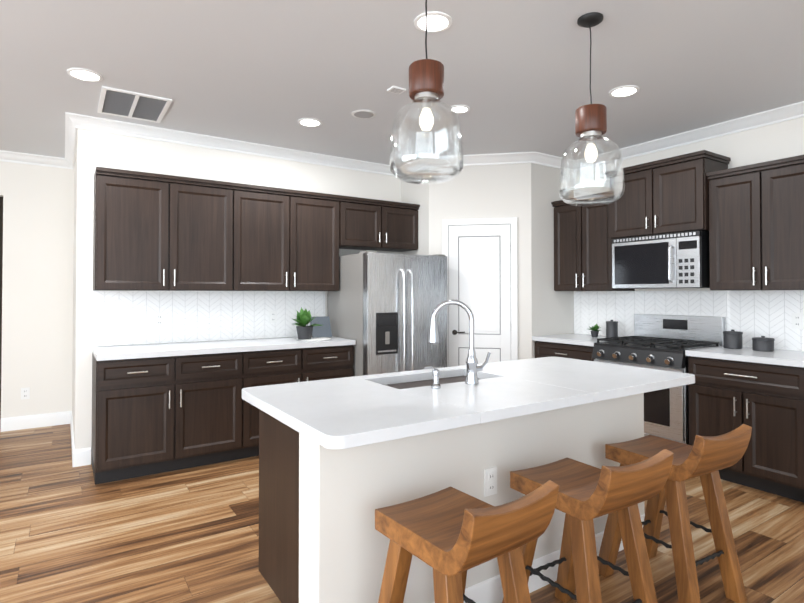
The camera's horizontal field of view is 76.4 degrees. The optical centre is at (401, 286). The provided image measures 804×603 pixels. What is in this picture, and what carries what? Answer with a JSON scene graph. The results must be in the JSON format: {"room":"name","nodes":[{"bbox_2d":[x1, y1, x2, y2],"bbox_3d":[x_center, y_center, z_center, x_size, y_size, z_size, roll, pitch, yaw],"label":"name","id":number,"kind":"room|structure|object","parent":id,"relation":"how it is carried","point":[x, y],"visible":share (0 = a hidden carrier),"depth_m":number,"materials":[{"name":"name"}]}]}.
{"room":"kitchen","nodes":[
{"label":"kitchen","id":0,"kind":"room"},
{"bbox_2d":[0,197,2,388],"bbox_3d":[-7.573,0.066,5.957,6.210,2.720,0.100,1,-1,-34],"label":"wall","id":1,"kind":"structure","parent":0,"point":[1,232],"depth_m":7.18,"materials":[{"name":"beige paint"}]},
{"bbox_2d":[0,161,73,417],"bbox_3d":[-5.984,0.033,3.651,6.310,2.720,0.100,1,-1,-34],"label":"wall","id":2,"kind":"structure","parent":0,"point":[37,281],"depth_m":5.13,"materials":[{"name":"paint"}]},
{"bbox_2d":[21,387,29,399],"bbox_3d":[-3.732,1.063,5.061,0.070,0.114,0.010,1,-1,-34],"label":"outlet","id":3,"kind":"object","parent":2,"relation":"attached to","point":[25,393],"visible":1,"depth_m":5.06,"materials":[{"name":"white plastic"}]},
{"bbox_2d":[1,411,68,431],"bbox_3d":[-3.661,1.349,5.104,0.550,0.130,0.014,1,-1,-34],"label":"baseboard","id":4,"kind":"structure","parent":2,"relation":"attached to","point":[57,418],"depth_m":5.09,"materials":[{"name":"white wood"}]},
{"bbox_2d":[72,143,76,444],"bbox_3d":[-2.958,0.048,4.705,0.100,2.720,1.485,1,-1,-34],"label":"wall","id":5,"kind":"structure","parent":0,"point":[74,292],"depth_m":4.57,"materials":[{"name":"paint"}]},
{"bbox_2d":[69,411,75,466],"bbox_3d":[-2.975,1.342,4.608,0.014,0.130,1.599,1,-1,-34],"label":"baseboard","id":6,"kind":"structure","parent":5,"relation":"attached to","point":[70,412],"depth_m":4.27,"materials":[{"name":"white wood"}]},
{"bbox_2d":[75,129,400,463],"bbox_3d":[-0.683,0.056,5.263,4.510,2.720,0.100,1,-1,-34],"label":"wall","id":7,"kind":"structure","parent":0,"point":[95,149],"depth_m":4.29,"materials":[{"name":"paint"}]},
{"bbox_2d":[93,167,240,290],"bbox_3d":[-1.911,-0.405,4.196,1.057,0.882,0.328,1,-1,-34],"label":"upper cabinet","id":8,"kind":"object","parent":7,"relation":"attached to","point":[156,232],"depth_m":4.03,"materials":[{"name":"brown wood"}]},
{"bbox_2d":[92,291,324,346],"bbox_3d":[-1.606,0.264,4.580,2.000,0.443,0.009,1,-1,-34],"label":"backsplash","id":9,"kind":"structure","parent":7,"relation":"attached to","point":[123,317],"depth_m":4.45,"materials":[{"name":"tile"}]},
{"bbox_2d":[155,313,163,326],"bbox_3d":[-2.034,0.282,4.284,0.070,0.114,0.010,1,-1,-34],"label":"outlet","id":10,"kind":"object","parent":9,"relation":"attached to","point":[159,319],"visible":1,"depth_m":4.28,"materials":[{"name":"white plastic"}]},
{"bbox_2d":[269,311,276,322],"bbox_3d":[-1.217,0.290,4.826,0.070,0.114,0.010,1,-1,-34],"label":"outlet","id":11,"kind":"object","parent":9,"relation":"attached to","point":[272,316],"visible":1,"depth_m":4.82,"materials":[{"name":"white plastic"}]},
{"bbox_2d":[241,187,340,290],"bbox_3d":[-1.125,-0.398,4.717,1.057,0.882,0.328,1,-1,-34],"label":"upper cabinet","id":12,"kind":"object","parent":7,"relation":"attached to","point":[290,239],"depth_m":4.59,"materials":[{"name":"brown wood"}]},
{"bbox_2d":[339,195,419,251],"bbox_3d":[-0.285,-0.621,5.256,0.930,0.473,0.364,1,-1,-34],"label":"upper cabinet","id":13,"kind":"object","parent":7,"relation":"attached to","point":[373,224],"visible":0.98,"depth_m":5.11,"materials":[{"name":"brown wood"}]},
{"bbox_2d":[0,101,803,175],"bbox_3d":[-1.288,-1.327,0.484,10.620,0.090,10.400,1,-1,-34],"label":"crown molding","id":14,"kind":"structure","parent":7,"relation":"attached to","point":[74,122],"depth_m":4.65,"materials":[{"name":"white wood"}]},
{"bbox_2d":[0,389,803,602],"bbox_3d":[-2.240,1.399,1.973,10.720,0.060,14.000,1,-1,-34],"label":"floor","id":15,"kind":"structure","parent":0,"point":[69,533],"depth_m":2.80,"materials":[{"name":"brown wood"}]},
{"bbox_2d":[91,352,250,484],"bbox_3d":[-1.831,0.959,4.056,1.057,0.880,0.618,1,-1,-34],"label":"base cabinet","id":16,"kind":"object","parent":15,"relation":"on","point":[162,408],"depth_m":3.77,"materials":[{"name":"black wood"}]},
{"bbox_2d":[92,336,354,359],"bbox_3d":[-1.430,0.503,4.311,2.000,0.040,0.646,1,-1,-34],"label":"countertop","id":17,"kind":"structure","parent":16,"relation":"on","point":[202,348],"depth_m":4.05,"materials":[{"name":"white stone"}]},
{"bbox_2d":[296,316,331,340],"bbox_3d":[-0.785,0.386,4.668,0.363,0.202,0.316,1,-1,-34],"label":"slate board","id":18,"kind":"object","parent":17,"relation":"on","point":[323,332],"visible":0.77,"depth_m":4.76,"materials":[{"name":"grey stone"}]},
{"bbox_2d":[293,307,321,339],"bbox_3d":[-0.888,0.331,4.608,0.287,0.285,0.287,1,-1,-34],"label":"plant","id":19,"kind":"object","parent":18,"relation":"on","point":[303,320],"visible":0.98,"depth_m":4.53,"materials":[{"name":"green plant"}]},
{"bbox_2d":[251,344,354,456],"bbox_3d":[-1.045,0.966,4.577,1.057,0.880,0.618,1,-1,-34],"label":"base cabinet","id":20,"kind":"object","parent":15,"relation":"on","point":[288,365],"depth_m":4.31,"materials":[{"name":"black wood"}]},
{"bbox_2d":[328,250,446,376],"bbox_3d":[-0.134,0.553,4.998,0.890,1.718,0.877,1,-1,-34],"label":"fridge","id":21,"kind":"object","parent":15,"relation":"on","point":[381,307],"visible":0.58,"depth_m":4.65,"materials":[{"name":"silver metal"}]},
{"bbox_2d":[253,393,644,602],"bbox_3d":[0.340,0.938,2.558,1.968,0.880,0.700,1,-1,-34],"label":"kitchen island","id":22,"kind":"object","parent":15,"relation":"on","point":[341,460],"depth_m":2.02,"materials":[{"name":"white paint"}]},
{"bbox_2d":[242,357,694,452],"bbox_3d":[0.405,0.476,2.456,2.090,0.040,0.940,1,-1,-34],"label":"island countertop","id":23,"kind":"structure","parent":22,"relation":"on","point":[337,414],"depth_m":2.10,"materials":[{"name":"white stone"}]},
{"bbox_2d":[382,373,465,388],"bbox_3d":[0.169,0.592,2.550,0.680,0.214,0.360,1,-1,-34],"label":"sink","id":24,"kind":"object","parent":23,"relation":"in","point":[410,382],"depth_m":2.67,"materials":[{"name":"silver metal"}]},
{"bbox_2d":[424,299,490,388],"bbox_3d":[0.235,0.258,2.390,0.347,0.392,0.165,1,-1,-34],"label":"faucet","id":25,"kind":"object","parent":23,"relation":"on","point":[472,369],"visible":1,"depth_m":2.38,"materials":[{"name":"silver metal"}]},
{"bbox_2d":[484,466,496,496],"bbox_3d":[0.379,0.832,2.175,0.070,0.114,0.010,1,-1,-34],"label":"outlet","id":26,"kind":"object","parent":22,"relation":"attached to","point":[490,481],"visible":1,"depth_m":2.17,"materials":[{"name":"white plastic"}]},
{"bbox_2d":[375,480,558,602],"bbox_3d":[0.174,0.979,1.633,0.390,0.771,0.523,1,-1,-37],"label":"stool","id":27,"kind":"object","parent":15,"relation":"on","point":[450,536],"visible":1,"depth_m":1.53,"materials":[{"name":"brown wood"}]},
{"bbox_2d":[532,333,607,360],"bbox_3d":[1.740,0.951,4.901,0.654,0.920,0.705,1,-1,-34],"label":"base cabinet","id":28,"kind":"object","parent":15,"relation":"on","point":[576,346],"visible":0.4,"depth_m":4.77,"materials":[{"name":"black wood"}]},
{"bbox_2d":[589,324,600,336],"bbox_3d":[1.859,0.427,4.955,0.149,0.128,0.135,1,-1,-34],"label":"plant","id":29,"kind":"object","parent":28,"relation":"on","point":[594,331],"visible":1,"depth_m":4.92,"materials":[{"name":"green plant"}]},
{"bbox_2d":[606,320,617,337],"bbox_3d":[1.974,0.402,4.806,0.110,0.174,0.110,1,-1,-34],"label":"canister","id":30,"kind":"object","parent":28,"relation":"on","point":[611,328],"visible":0.81,"depth_m":4.76,"materials":[{"name":"grey"}]},
{"bbox_2d":[502,448,673,602],"bbox_3d":[0.696,0.984,1.973,0.390,0.771,0.523,1,-1,-32],"label":"stool","id":31,"kind":"object","parent":15,"relation":"on","point":[587,494],"visible":0.75,"depth_m":1.87,"materials":[{"name":"brown wood"}]},
{"bbox_2d":[592,314,724,444],"bbox_3d":[2.115,0.827,4.260,0.713,1.150,0.765,1,-1,-34],"label":"range","id":32,"kind":"object","parent":15,"relation":"on","point":[661,342],"visible":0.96,"depth_m":4.07,"materials":[{"name":"silver metal"}]},
{"bbox_2d":[598,424,751,602],"bbox_3d":[1.227,0.989,2.337,0.390,0.771,0.523,0,-1,-30],"label":"stool","id":33,"kind":"object","parent":15,"relation":"on","point":[706,459],"visible":0.83,"depth_m":2.23,"materials":[{"name":"brown wood"}]},
{"bbox_2d":[685,346,803,501],"bbox_3d":[2.622,0.932,3.570,0.654,0.920,0.926,1,-1,-34],"label":"base cabinet","id":34,"kind":"object","parent":15,"relation":"on","point":[761,393],"visible":0.92,"depth_m":3.44,"materials":[{"name":"black wood"}]},
{"bbox_2d":[723,329,742,348],"bbox_3d":[2.538,0.404,3.919,0.130,0.144,0.130,1,-1,-34],"label":"canister","id":35,"kind":"object","parent":34,"relation":"on","point":[732,339],"visible":1,"depth_m":3.87,"materials":[{"name":"grey"}]},
{"bbox_2d":[752,336,774,351],"bbox_3d":[2.657,0.419,3.758,0.138,0.109,0.138,1,-1,-34],"label":"canister","id":36,"kind":"object","parent":34,"relation":"on","point":[762,343],"visible":1,"depth_m":3.71,"materials":[{"name":"grey"}]},
{"bbox_2d":[0,0,803,165],"bbox_3d":[-2.738,-1.380,2.763,10.720,0.080,12.200,1,-1,-34],"label":"ceiling","id":37,"kind":"structure","parent":0,"point":[516,74],"depth_m":3.10,"materials":[{"name":"paint"}]},
{"bbox_2d":[67,68,102,81],"bbox_3d":[-1.996,-1.328,3.218,0.194,0.010,0.194,1,-1,-34],"label":"recessed light","id":38,"kind":"object","parent":37,"relation":"in","point":[85,74],"visible":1,"depth_m":3.21,"materials":[{"name":"white plastic"}]},
{"bbox_2d":[97,86,171,122],"bbox_3d":[-1.968,-1.319,3.747,0.430,0.012,0.570,1,-1,-34],"label":"ceiling vent","id":39,"kind":"object","parent":37,"relation":"in","point":[129,104],"visible":1,"depth_m":3.72,"materials":[{"name":"grey metal"}]},
{"bbox_2d":[298,118,321,126],"bbox_3d":[-0.740,-1.315,4.111,0.194,0.010,0.194,1,-1,-34],"label":"recessed light","id":40,"kind":"object","parent":37,"relation":"in","point":[310,122],"visible":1,"depth_m":4.11,"materials":[{"name":"white plastic"}]},
{"bbox_2d":[351,110,375,118],"bbox_3d":[-0.294,-1.320,3.927,0.190,0.006,0.190,1,-1,-34],"label":"ceiling speaker","id":41,"kind":"object","parent":37,"relation":"attached to","point":[364,114],"visible":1,"depth_m":3.92,"materials":[{"name":"grey"}]},
{"bbox_2d":[387,86,405,93],"bbox_3d":[-0.037,-1.323,3.449,0.100,0.012,0.080,1,-1,-34],"label":"ceiling detector","id":42,"kind":"object","parent":37,"relation":"attached to","point":[396,89],"visible":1,"depth_m":3.44,"materials":[{"name":"grey plastic"}]},
{"bbox_2d":[389,0,463,183],"bbox_3d":[0.102,-0.896,2.137,0.310,0.904,0.310,1,-1,-34],"label":"pendant light","id":43,"kind":"object","parent":37,"relation":"hanging from","point":[426,84],"visible":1,"depth_m":2.08,"materials":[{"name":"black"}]},
{"bbox_2d":[414,11,451,32],"bbox_3d":[0.157,-1.337,2.594,0.194,0.010,0.194,1,-1,-34],"label":"recessed light","id":44,"kind":"object","parent":37,"relation":"in","point":[438,21],"visible":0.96,"depth_m":2.59,"materials":[{"name":"white plastic"}]},
{"bbox_2d":[449,105,469,112],"bbox_3d":[0.427,-1.319,3.817,0.164,0.010,0.164,1,-1,-34],"label":"recessed light","id":45,"kind":"object","parent":37,"relation":"in","point":[461,108],"visible":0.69,"depth_m":3.80,"materials":[{"name":"white plastic"}]},
{"bbox_2d":[559,12,624,206],"bbox_3d":[0.945,-0.877,2.558,0.310,0.929,0.310,1,-1,-34],"label":"pendant light","id":46,"kind":"object","parent":37,"relation":"hanging from","point":[590,124],"visible":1,"depth_m":2.51,"materials":[{"name":"clear glass"}]},
{"bbox_2d":[609,85,639,96],"bbox_3d":[1.513,-1.324,3.481,0.194,0.010,0.194,1,-1,-34],"label":"recessed light","id":47,"kind":"object","parent":37,"relation":"in","point":[625,91],"visible":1,"depth_m":3.48,"materials":[{"name":"white plastic"}]},
{"bbox_2d":[401,163,573,359],"bbox_3d":[0.904,0.060,5.519,1.379,2.720,1.224,1,-1,-34],"label":"wall","id":48,"kind":"structure","parent":0,"point":[526,194],"depth_m":5.14,"materials":[{"name":"paint"}]},
{"bbox_2d":[442,217,517,366],"bbox_3d":[0.768,0.368,5.082,0.744,2.092,0.073,0,-1,11],"label":"pantry door","id":49,"kind":"structure","parent":48,"relation":"in","point":[480,254],"depth_m":5.10,"materials":[{"name":"white wood"}]},
{"bbox_2d":[574,117,803,349],"bbox_3d":[3.618,0.020,2.766,0.100,2.720,8.815,1,-1,-34],"label":"wall","id":50,"kind":"structure","parent":0,"point":[780,140],"depth_m":4.08,"materials":[{"name":"paint"}]},
{"bbox_2d":[551,191,634,290],"bbox_3d":[1.869,-0.393,5.020,0.328,0.882,0.682,1,-1,-34],"label":"upper cabinet","id":51,"kind":"object","parent":50,"relation":"attached to","point":[582,240],"depth_m":4.92,"materials":[{"name":"brown wood"}]},
{"bbox_2d":[605,150,730,238],"bbox_3d":[2.244,-0.733,4.371,0.426,0.603,0.860,1,-1,-34],"label":"upper cabinet","id":52,"kind":"object","parent":50,"relation":"attached to","point":[666,196],"visible":0.92,"depth_m":4.19,"materials":[{"name":"brown wood"}]},
{"bbox_2d":[612,230,709,288],"bbox_3d":[2.235,-0.204,4.355,0.448,0.445,0.758,1,-1,-34],"label":"microwave","id":53,"kind":"object","parent":52,"relation":"attached to","point":[672,260],"visible":1,"depth_m":4.18,"materials":[{"name":"silver metal"}]},
{"bbox_2d":[574,290,803,350],"bbox_3d":[2.427,0.262,4.456,0.009,0.443,2.222,1,-1,-34],"label":"backsplash","id":54,"kind":"structure","parent":50,"relation":"attached to","point":[751,314],"depth_m":4.24,"materials":[{"name":"tile"}]},
{"bbox_2d":[792,313,803,328],"bbox_3d":[2.893,0.254,3.737,0.010,0.114,0.070,1,-1,-34],"label":"outlet","id":55,"kind":"object","parent":54,"relation":"attached to","point":[797,321],"visible":1,"depth_m":3.73,"materials":[{"name":"white plastic"}]},
{"bbox_2d":[706,155,803,289],"bbox_3d":[2.710,-0.412,3.751,0.328,0.882,0.718,1,-1,-34],"label":"upper cabinet","id":56,"kind":"object","parent":50,"relation":"attached to","point":[756,226],"depth_m":3.68,"materials":[{"name":"brown wood"}]}
]}

